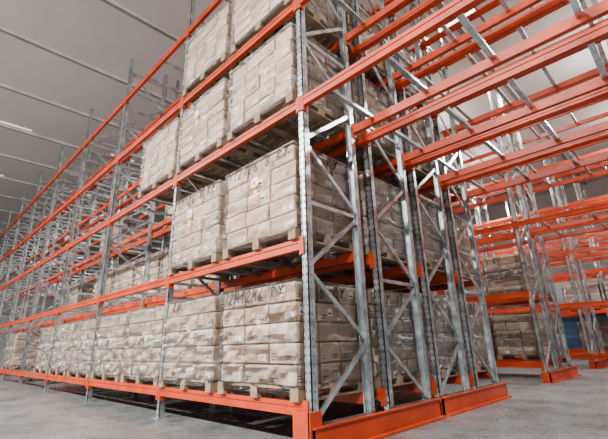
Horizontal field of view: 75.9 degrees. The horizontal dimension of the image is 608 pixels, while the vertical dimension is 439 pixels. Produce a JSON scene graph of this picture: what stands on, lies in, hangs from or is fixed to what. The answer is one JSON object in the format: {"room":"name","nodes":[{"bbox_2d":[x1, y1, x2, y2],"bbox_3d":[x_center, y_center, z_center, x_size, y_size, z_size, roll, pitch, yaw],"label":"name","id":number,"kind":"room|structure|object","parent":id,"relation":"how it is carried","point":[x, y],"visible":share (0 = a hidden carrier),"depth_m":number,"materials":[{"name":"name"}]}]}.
{"room":"warehouse","nodes":[
{"label":"warehouse","id":0,"kind":"room"},
{"bbox_2d":[0,245,124,362],"bbox_3d":[-21.216,6.856,31.303,0.170,9.010,35.700,-18,-24,42],"label":"wall","id":1,"kind":"structure","parent":0,"point":[49,301],"depth_m":31.02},
{"bbox_2d":[0,0,607,260],"bbox_3d":[-3.839,-3.303,16.220,49.300,0.128,35.700,-18,-24,42],"label":"ceiling","id":2,"kind":"structure","parent":0,"point":[95,33],"depth_m":12.41,"materials":[{"name":"white"}]},
{"bbox_2d":[0,120,32,130],"bbox_3d":[-10.804,-3.518,14.640,0.085,0.059,1.020,-18,-24,42],"label":"strip light","id":3,"kind":"object","parent":2,"relation":"attached to","point":[2,121],"depth_m":14.62,"materials":[{"name":"white plastic"}]},
{"bbox_2d":[0,0,607,253],"bbox_3d":[-4.780,-2.888,17.076,45.033,0.085,35.700,-18,-24,42],"label":"trim","id":4,"kind":"structure","parent":2,"relation":"attached to","point":[112,3],"depth_m":13.07,"materials":[{"name":"white metal"}]},
{"bbox_2d":[446,18,457,26],"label":"lamp","id":5,"kind":"object","parent":2,"relation":"hanging from","point":[454,21],"depth_m":9.50,"materials":[{"name":"white"}]},
{"bbox_2d":[465,7,477,15],"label":"lamp","id":6,"kind":"object","parent":2,"relation":"hanging from","point":[466,14],"depth_m":9.20,"materials":[{"name":"white"}]},
{"bbox_2d":[0,359,607,438],"bbox_3d":[-3.594,5.370,13.421,49.300,0.085,35.700,-18,-24,42],"label":"floor","id":7,"kind":"structure","parent":0,"point":[576,407],"depth_m":5.04,"materials":[{"name":"concrete"}]},
{"bbox_2d":[0,0,607,424],"bbox_3d":[-8.526,1.442,12.931,36.048,7.352,0.952,-18,-24,42],"label":"rack","id":8,"kind":"object","parent":7,"relation":"on","point":[303,245],"visible":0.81,"depth_m":5.21,"materials":[{"name":"metal"}]},
{"bbox_2d":[2,333,48,369],"bbox_3d":[-8.925,4.231,12.578,1.273,1.080,0.998,-18,-24,42],"label":"pallet","id":9,"kind":"object","parent":8,"relation":"in","point":[11,360],"visible":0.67,"depth_m":12.11,"materials":[{"name":"beige cardboard"}]},
{"bbox_2d":[33,325,84,373],"bbox_3d":[-5.995,3.258,9.819,1.273,1.080,0.998,-18,-24,42],"label":"pallet","id":10,"kind":"object","parent":8,"relation":"in","point":[45,343],"visible":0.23,"depth_m":9.49,"materials":[{"name":"beige cardboard"}]},
{"bbox_2d":[48,322,85,375],"bbox_3d":[-5.016,2.933,8.896,1.273,1.080,0.998,-18,-24,42],"label":"pallet","id":11,"kind":"object","parent":8,"relation":"in","point":[60,363],"visible":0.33,"depth_m":8.49,"materials":[{"name":"beige cardboard"}]},
{"bbox_2d":[67,318,114,377],"bbox_3d":[-4.029,2.602,7.956,1.282,1.081,1.011,-18,-24,42],"label":"pallet","id":12,"kind":"object","parent":8,"relation":"in","point":[80,362],"visible":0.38,"depth_m":7.63,"materials":[{"name":"beige cardboard"}]},
{"bbox_2d":[90,312,174,381],"bbox_3d":[-3.052,2.281,7.046,1.273,1.080,0.998,-18,-24,42],"label":"pallet","id":13,"kind":"object","parent":8,"relation":"in","point":[115,327],"visible":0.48,"depth_m":6.63,"materials":[{"name":"beige cardboard"}]},
{"bbox_2d":[120,304,200,385],"bbox_3d":[-2.088,1.960,6.138,1.273,1.080,0.998,-18,-24,42],"label":"pallet","id":14,"kind":"object","parent":8,"relation":"in","point":[146,327],"visible":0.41,"depth_m":5.80,"materials":[{"name":"beige cardboard"}]},
{"bbox_2d":[138,117,210,205],"bbox_3d":[-2.190,-0.942,7.020,1.273,1.080,0.998,-18,-24,42],"label":"pallet","id":15,"kind":"object","parent":8,"relation":"in","point":[159,168],"visible":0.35,"depth_m":6.69,"materials":[{"name":"beige cardboard"}]},
{"bbox_2d":[182,3,242,101],"bbox_3d":[-1.253,-2.591,6.530,1.273,1.080,0.998,-18,-24,42],"label":"pallet","id":16,"kind":"object","parent":8,"relation":"in","point":[210,47],"visible":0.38,"depth_m":6.16,"materials":[{"name":"beige cardboard"}]},
{"bbox_2d":[159,294,276,392],"bbox_3d":[-1.133,1.617,5.160,1.011,1.081,1.282,16,-25,-43],"label":"pallet","id":17,"kind":"object","parent":8,"relation":"in","point":[197,321],"visible":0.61,"depth_m":4.73,"materials":[{"name":"beige cardboard"}]},
{"bbox_2d":[176,78,262,183],"bbox_3d":[-1.216,-1.269,6.090,1.015,1.079,1.283,16,-25,-43],"label":"pallet","id":18,"kind":"object","parent":8,"relation":"in","point":[204,128],"visible":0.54,"depth_m":5.75,"materials":[{"name":"beige cardboard"}]},
{"bbox_2d":[168,179,276,278],"bbox_3d":[-1.175,0.227,5.608,1.016,1.081,1.285,16,-25,-42],"label":"pallet","id":19,"kind":"object","parent":8,"relation":"in","point":[199,238],"visible":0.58,"depth_m":5.21,"materials":[{"name":"beige cardboard"}]},
{"bbox_2d":[230,0,338,60],"bbox_3d":[-0.280,-2.919,5.600,1.015,1.079,1.283,16,-25,-42],"label":"pallet","id":20,"kind":"object","parent":8,"relation":"in","point":[249,17],"visible":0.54,"depth_m":5.31,"materials":[{"name":"beige cardboard"}]},
{"bbox_2d":[227,22,344,155],"bbox_3d":[-0.241,-1.589,5.184,1.273,1.080,0.998,-18,-24,42],"label":"pallet","id":21,"kind":"object","parent":8,"relation":"in","point":[265,82],"visible":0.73,"depth_m":4.88,"materials":[{"name":"beige cardboard"}]},
{"bbox_2d":[222,140,352,267],"bbox_3d":[-0.200,-0.097,4.689,1.282,1.080,1.015,-18,-24,42],"label":"pallet","id":22,"kind":"object","parent":8,"relation":"in","point":[263,199],"visible":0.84,"depth_m":4.34,"materials":[{"name":"beige cardboard"}]},
{"bbox_2d":[218,278,362,401],"bbox_3d":[-0.159,1.294,4.242,1.012,1.081,1.281,16,-25,-43],"label":"pallet","id":23,"kind":"object","parent":8,"relation":"in","point":[260,315],"visible":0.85,"depth_m":3.89,"materials":[{"name":"beige cardboard"}]},
{"bbox_2d":[16,0,607,410],"bbox_3d":[-3.801,0.374,10.034,24.998,7.352,0.952,-18,-24,42],"label":"rack","id":24,"kind":"object","parent":7,"relation":"on","point":[590,36],"visible":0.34,"depth_m":4.99,"materials":[{"name":"metal"}]},
{"bbox_2d":[62,283,95,316],"bbox_3d":[-7.190,2.734,12.851,1.283,1.079,1.015,-18,-24,42],"label":"pallet","id":25,"kind":"object","parent":24,"relation":"in","point":[87,288],"visible":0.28,"depth_m":12.43,"materials":[{"name":"beige cardboard"}]},
{"bbox_2d":[92,270,112,308],"bbox_3d":[-5.234,2.088,11.022,1.273,1.080,0.998,-18,-24,42],"label":"pallet","id":26,"kind":"object","parent":24,"relation":"in","point":[110,272],"visible":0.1,"depth_m":10.53,"materials":[{"name":"beige cardboard"}]},
{"bbox_2d":[109,261,136,306],"bbox_3d":[-4.254,1.763,10.099,1.273,1.080,0.998,-18,-24,42],"label":"pallet","id":27,"kind":"object","parent":24,"relation":"in","point":[125,274],"visible":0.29,"depth_m":9.75,"materials":[{"name":"beige cardboard"}]},
{"bbox_2d":[98,216,148,260],"bbox_3d":[-5.276,0.592,11.505,1.273,1.080,0.998,-18,-24,42],"label":"pallet","id":28,"kind":"object","parent":24,"relation":"in","point":[129,223],"visible":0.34,"depth_m":11.16,"materials":[{"name":"beige cardboard"}]},
{"bbox_2d":[131,251,160,300],"bbox_3d":[-3.281,1.436,9.168,1.283,1.079,1.015,-18,-24,42],"label":"pallet","id":29,"kind":"object","parent":24,"relation":"in","point":[155,257],"visible":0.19,"depth_m":8.76,"materials":[{"name":"beige cardboard"}]},
{"bbox_2d":[164,205,172,227],"bbox_3d":[-2.342,-0.386,8.728,1.283,1.079,1.015,-18,-24,42],"label":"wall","id":30,"kind":"structure","parent":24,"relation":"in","point":[170,208],"depth_m":8.67,"materials":[{"name":"white paint"}]},
{"bbox_2d":[159,247,228,293],"bbox_3d":[-2.299,1.110,8.246,1.282,1.081,1.011,-18,-24,42],"label":"pallet","id":31,"kind":"object","parent":24,"relation":"in","point":[166,252],"visible":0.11,"depth_m":8.21,"materials":[{"name":"beige cardboard"}]},
{"bbox_2d":[192,275,232,287],"bbox_3d":[-1.326,0.786,7.327,1.283,1.079,1.015,-18,-24,42],"label":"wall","id":32,"kind":"structure","parent":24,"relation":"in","point":[207,282],"depth_m":6.96,"materials":[{"name":"white paint"}]},
{"bbox_2d":[236,262,332,278],"bbox_3d":[-0.344,0.460,6.403,1.285,1.081,1.016,-18,-24,42],"label":"pallet","id":33,"kind":"object","parent":24,"relation":"in","point":[292,263],"visible":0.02,"depth_m":6.02,"materials":[{"name":"brown wood"}]},
{"bbox_2d":[295,171,407,276],"bbox_3d":[0.640,0.137,5.488,1.273,1.080,0.998,-18,-24,42],"label":"pallet","id":34,"kind":"object","parent":24,"relation":"in","point":[390,223],"visible":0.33,"depth_m":5.13,"materials":[{"name":"beige cardboard"}]},
{"bbox_2d":[315,78,395,171],"bbox_3d":[0.583,-1.358,5.974,1.282,1.081,1.011,-18,-24,42],"label":"pallet","id":35,"kind":"object","parent":24,"relation":"in","point":[378,100],"visible":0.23,"depth_m":5.68,"materials":[{"name":"beige cardboard"}]},
{"bbox_2d":[333,0,386,83],"bbox_3d":[0.547,-2.685,6.398,1.282,1.080,1.015,-18,-24,42],"label":"pallet","id":36,"kind":"object","parent":24,"relation":"in","point":[370,75],"visible":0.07,"depth_m":6.07,"materials":[{"name":"beige cardboard"}]},
{"bbox_2d":[316,288,420,388],"bbox_3d":[0.656,1.532,5.048,1.283,1.079,1.015,-18,-24,42],"label":"pallet","id":37,"kind":"object","parent":24,"relation":"in","point":[394,300],"visible":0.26,"depth_m":4.69,"materials":[{"name":"beige cardboard"}]},
{"bbox_2d":[293,398,446,438],"bbox_3d":[0.753,1.965,3.914,0.298,0.323,2.270,-18,-24,42],"label":"guard","id":38,"kind":"object","parent":7,"relation":"on","point":[387,423],"visible":0.98,"depth_m":3.65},
{"bbox_2d":[199,0,607,398],"bbox_3d":[1.866,-1.028,6.182,11.186,7.352,0.952,-18,-24,42],"label":"rack","id":39,"kind":"object","parent":7,"relation":"on","point":[437,383],"visible":0.38,"depth_m":5.50,"materials":[{"name":"metal"}]},
{"bbox_2d":[345,193,445,277],"bbox_3d":[1.420,0.353,6.227,1.285,1.081,1.016,-18,-24,42],"label":"pallet","id":40,"kind":"object","parent":39,"relation":"in","point":[432,241],"visible":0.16,"depth_m":5.90,"materials":[{"name":"beige cardboard"}]},
{"bbox_2d":[382,35,421,109],"bbox_3d":[1.328,-2.464,7.152,1.282,1.081,1.011,-18,-24,42],"label":"pallet","id":41,"kind":"object","parent":39,"relation":"in","point":[409,55],"visible":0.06,"depth_m":6.87,"materials":[{"name":"beige cardboard"}]},
{"bbox_2d":[373,101,432,187],"bbox_3d":[1.370,-1.140,6.716,1.282,1.080,1.015,-18,-24,42],"label":"pallet","id":42,"kind":"object","parent":39,"relation":"in","point":[423,170],"visible":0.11,"depth_m":6.48,"materials":[{"name":"beige cardboard"}]},
{"bbox_2d":[371,295,459,378],"bbox_3d":[1.438,1.752,5.797,1.283,1.079,1.015,-18,-24,42],"label":"pallet","id":43,"kind":"object","parent":39,"relation":"in","point":[443,349],"visible":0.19,"depth_m":5.48,"materials":[{"name":"beige cardboard"}]},
{"bbox_2d":[432,383,511,416],"bbox_3d":[2.385,2.465,5.418,0.230,0.208,2.125,-18,-24,42],"label":"guard","id":44,"kind":"object","parent":7,"relation":"on","point":[459,403],"visible":0.77,"depth_m":5.19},
{"bbox_2d":[384,0,607,389],"bbox_3d":[2.646,-0.808,6.933,11.186,7.352,0.918,-18,-24,42],"label":"rack","id":45,"kind":"object","parent":7,"relation":"on","point":[465,196],"visible":0.43,"depth_m":6.42,"materials":[{"name":"metal"}]},
{"bbox_2d":[388,211,474,283],"bbox_3d":[2.186,0.579,6.994,1.282,1.081,1.011,-18,-24,42],"label":"pallet","id":46,"kind":"object","parent":45,"relation":"in","point":[459,223],"visible":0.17,"depth_m":6.74,"materials":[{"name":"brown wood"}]},
{"bbox_2d":[407,128,460,200],"bbox_3d":[2.149,-0.915,7.481,1.273,1.080,0.998,-18,-24,42],"label":"pallet","id":47,"kind":"object","parent":45,"relation":"in","point":[430,196],"visible":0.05,"depth_m":7.18,"materials":[{"name":"beige cardboard"}]},
{"bbox_2d":[392,300,489,372],"bbox_3d":[2.221,1.971,6.549,1.282,1.081,1.011,-18,-24,42],"label":"pallet","id":48,"kind":"object","parent":45,"relation":"in","point":[476,333],"visible":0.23,"depth_m":6.27,"materials":[{"name":"beige cardboard"}]},
{"bbox_2d":[420,139,607,361],"bbox_3d":[8.409,0.818,12.476,22.236,7.352,0.986,-18,-24,42],"label":"rack","id":49,"kind":"object","parent":7,"relation":"on","point":[589,355],"visible":0.18,"depth_m":12.33,"materials":[{"name":"metal"}]},
{"bbox_2d":[444,280,490,309],"bbox_3d":[5.997,2.854,14.372,1.283,1.079,1.015,-18,-24,42],"label":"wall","id":50,"kind":"structure","parent":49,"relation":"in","point":[469,291],"depth_m":13.94,"materials":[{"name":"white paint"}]},
{"bbox_2d":[429,71,607,372],"bbox_3d":[5.167,-0.097,9.358,22.236,7.352,0.986,-18,-24,42],"label":"rack","id":51,"kind":"object","parent":7,"relation":"on","point":[542,363],"visible":0.12,"depth_m":8.94,"materials":[{"name":"metal"}]},
{"bbox_2d":[473,315,487,359],"bbox_3d":[3.777,3.003,9.883,1.282,1.081,1.011,-18,-24,42],"label":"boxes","id":52,"kind":"object","parent":51,"relation":"in","point":[474,315],"visible":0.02,"depth_m":9.75,"materials":[{"name":"brown cardboard"}]},
{"bbox_2d":[432,156,607,359],"bbox_3d":[9.249,1.056,13.285,22.236,7.352,0.986,-18,-24,42],"label":"rack","id":53,"kind":"object","parent":7,"relation":"on","point":[580,260],"visible":0.09,"depth_m":13.45,"materials":[{"name":"metal"}]},
{"bbox_2d":[497,303,540,308],"bbox_3d":[7.818,2.765,14.257,1.283,1.079,1.015,-18,-24,42],"label":"pallet","id":54,"kind":"object","parent":53,"relation":"in","point":[536,304],"visible":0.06,"depth_m":13.85,"materials":[{"name":"brown wood"}]},
{"bbox_2d":[432,183,607,351],"bbox_3d":[11.890,1.801,15.826,22.236,7.352,0.986,-18,-24,42],"label":"rack","id":55,"kind":"object","parent":7,"relation":"on","point":[597,270],"visible":0.24,"depth_m":16.36,"materials":[{"name":"metal"}]},
{"bbox_2d":[561,282,604,311],"bbox_3d":[11.435,3.187,15.882,1.282,1.081,1.011,-18,-24,42],"label":"pallet","id":56,"kind":"object","parent":55,"relation":"in","point":[594,287],"visible":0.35,"depth_m":15.65,"materials":[{"name":"beige cardboard"}]},
{"bbox_2d":[602,281,607,299],"bbox_3d":[12.415,2.861,14.958,1.282,1.081,1.011,-18,-24,42],"label":"pallet","id":57,"kind":"object","parent":55,"relation":"in","point":[605,283],"visible":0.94,"depth_m":15.13,"materials":[{"name":"beige cardboard"}]},
{"bbox_2d":[433,97,607,368],"bbox_3d":[6.008,0.141,10.166,22.236,7.352,0.986,-18,-24,42],"label":"rack","id":58,"kind":"object","parent":7,"relation":"on","point":[541,240],"visible":0.12,"depth_m":10.09,"materials":[{"name":"metal"}]},
{"bbox_2d":[479,316,497,358],"bbox_3d":[4.615,3.241,10.690,1.283,1.079,1.015,-18,-24,42],"label":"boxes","id":59,"kind":"object","parent":58,"relation":"in","point":[491,328],"visible":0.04,"depth_m":10.16,"materials":[{"name":"brown cardboard"}]},
{"bbox_2d":[481,252,550,297],"bbox_3d":[5.552,1.526,10.223,1.282,1.081,1.011,-18,-24,42],"label":"pallet","id":60,"kind":"object","parent":58,"relation":"in","point":[502,274],"visible":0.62,"depth_m":10.00,"materials":[{"name":"beige cardboard"}]},
{"bbox_2d":[490,312,564,359],"bbox_3d":[5.591,2.921,9.785,1.273,1.080,0.998,-18,-24,42],"label":"pallet","id":61,"kind":"object","parent":58,"relation":"in","point":[520,326],"visible":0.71,"depth_m":9.56,"materials":[{"name":"beige cardboard"}]},
{"bbox_2d":[437,185,607,349],"bbox_3d":[12.731,2.038,16.634,22.236,7.352,0.986,-18,-24,42],"label":"rack","id":62,"kind":"object","parent":7,"relation":"on","point":[597,243],"visible":0.07,"depth_m":17.43,"materials":[{"name":"metal"}]},
{"bbox_2d":[576,321,607,348],"bbox_3d":[12.313,4.815,16.240,1.283,1.079,1.015,-18,-24,42],"label":"boxes","id":63,"kind":"object","parent":62,"relation":"in","point":[603,325],"visible":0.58,"depth_m":15.98,"materials":[{"name":"brown cardboard"}]},
{"bbox_2d":[541,366,580,382],"bbox_3d":[5.722,3.407,8.629,0.230,0.208,2.295,-18,-24,42],"label":"guard","id":64,"kind":"object","parent":7,"relation":"on","point":[556,376],"visible":0.94,"depth_m":8.23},
{"bbox_2d":[588,359,607,368],"bbox_3d":[8.964,4.322,11.747,0.230,0.208,2.295,-18,-24,42],"label":"guard","id":65,"kind":"object","parent":7,"relation":"on","point":[599,364],"visible":0.86,"depth_m":11.15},
{"bbox_2d":[390,178,607,348],"bbox_3d":[8.949,4.619,27.002,49.300,9.010,0.170,-18,-24,42],"label":"wall","id":66,"kind":"structure","parent":0,"point":[597,188],"depth_m":21.68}
]}

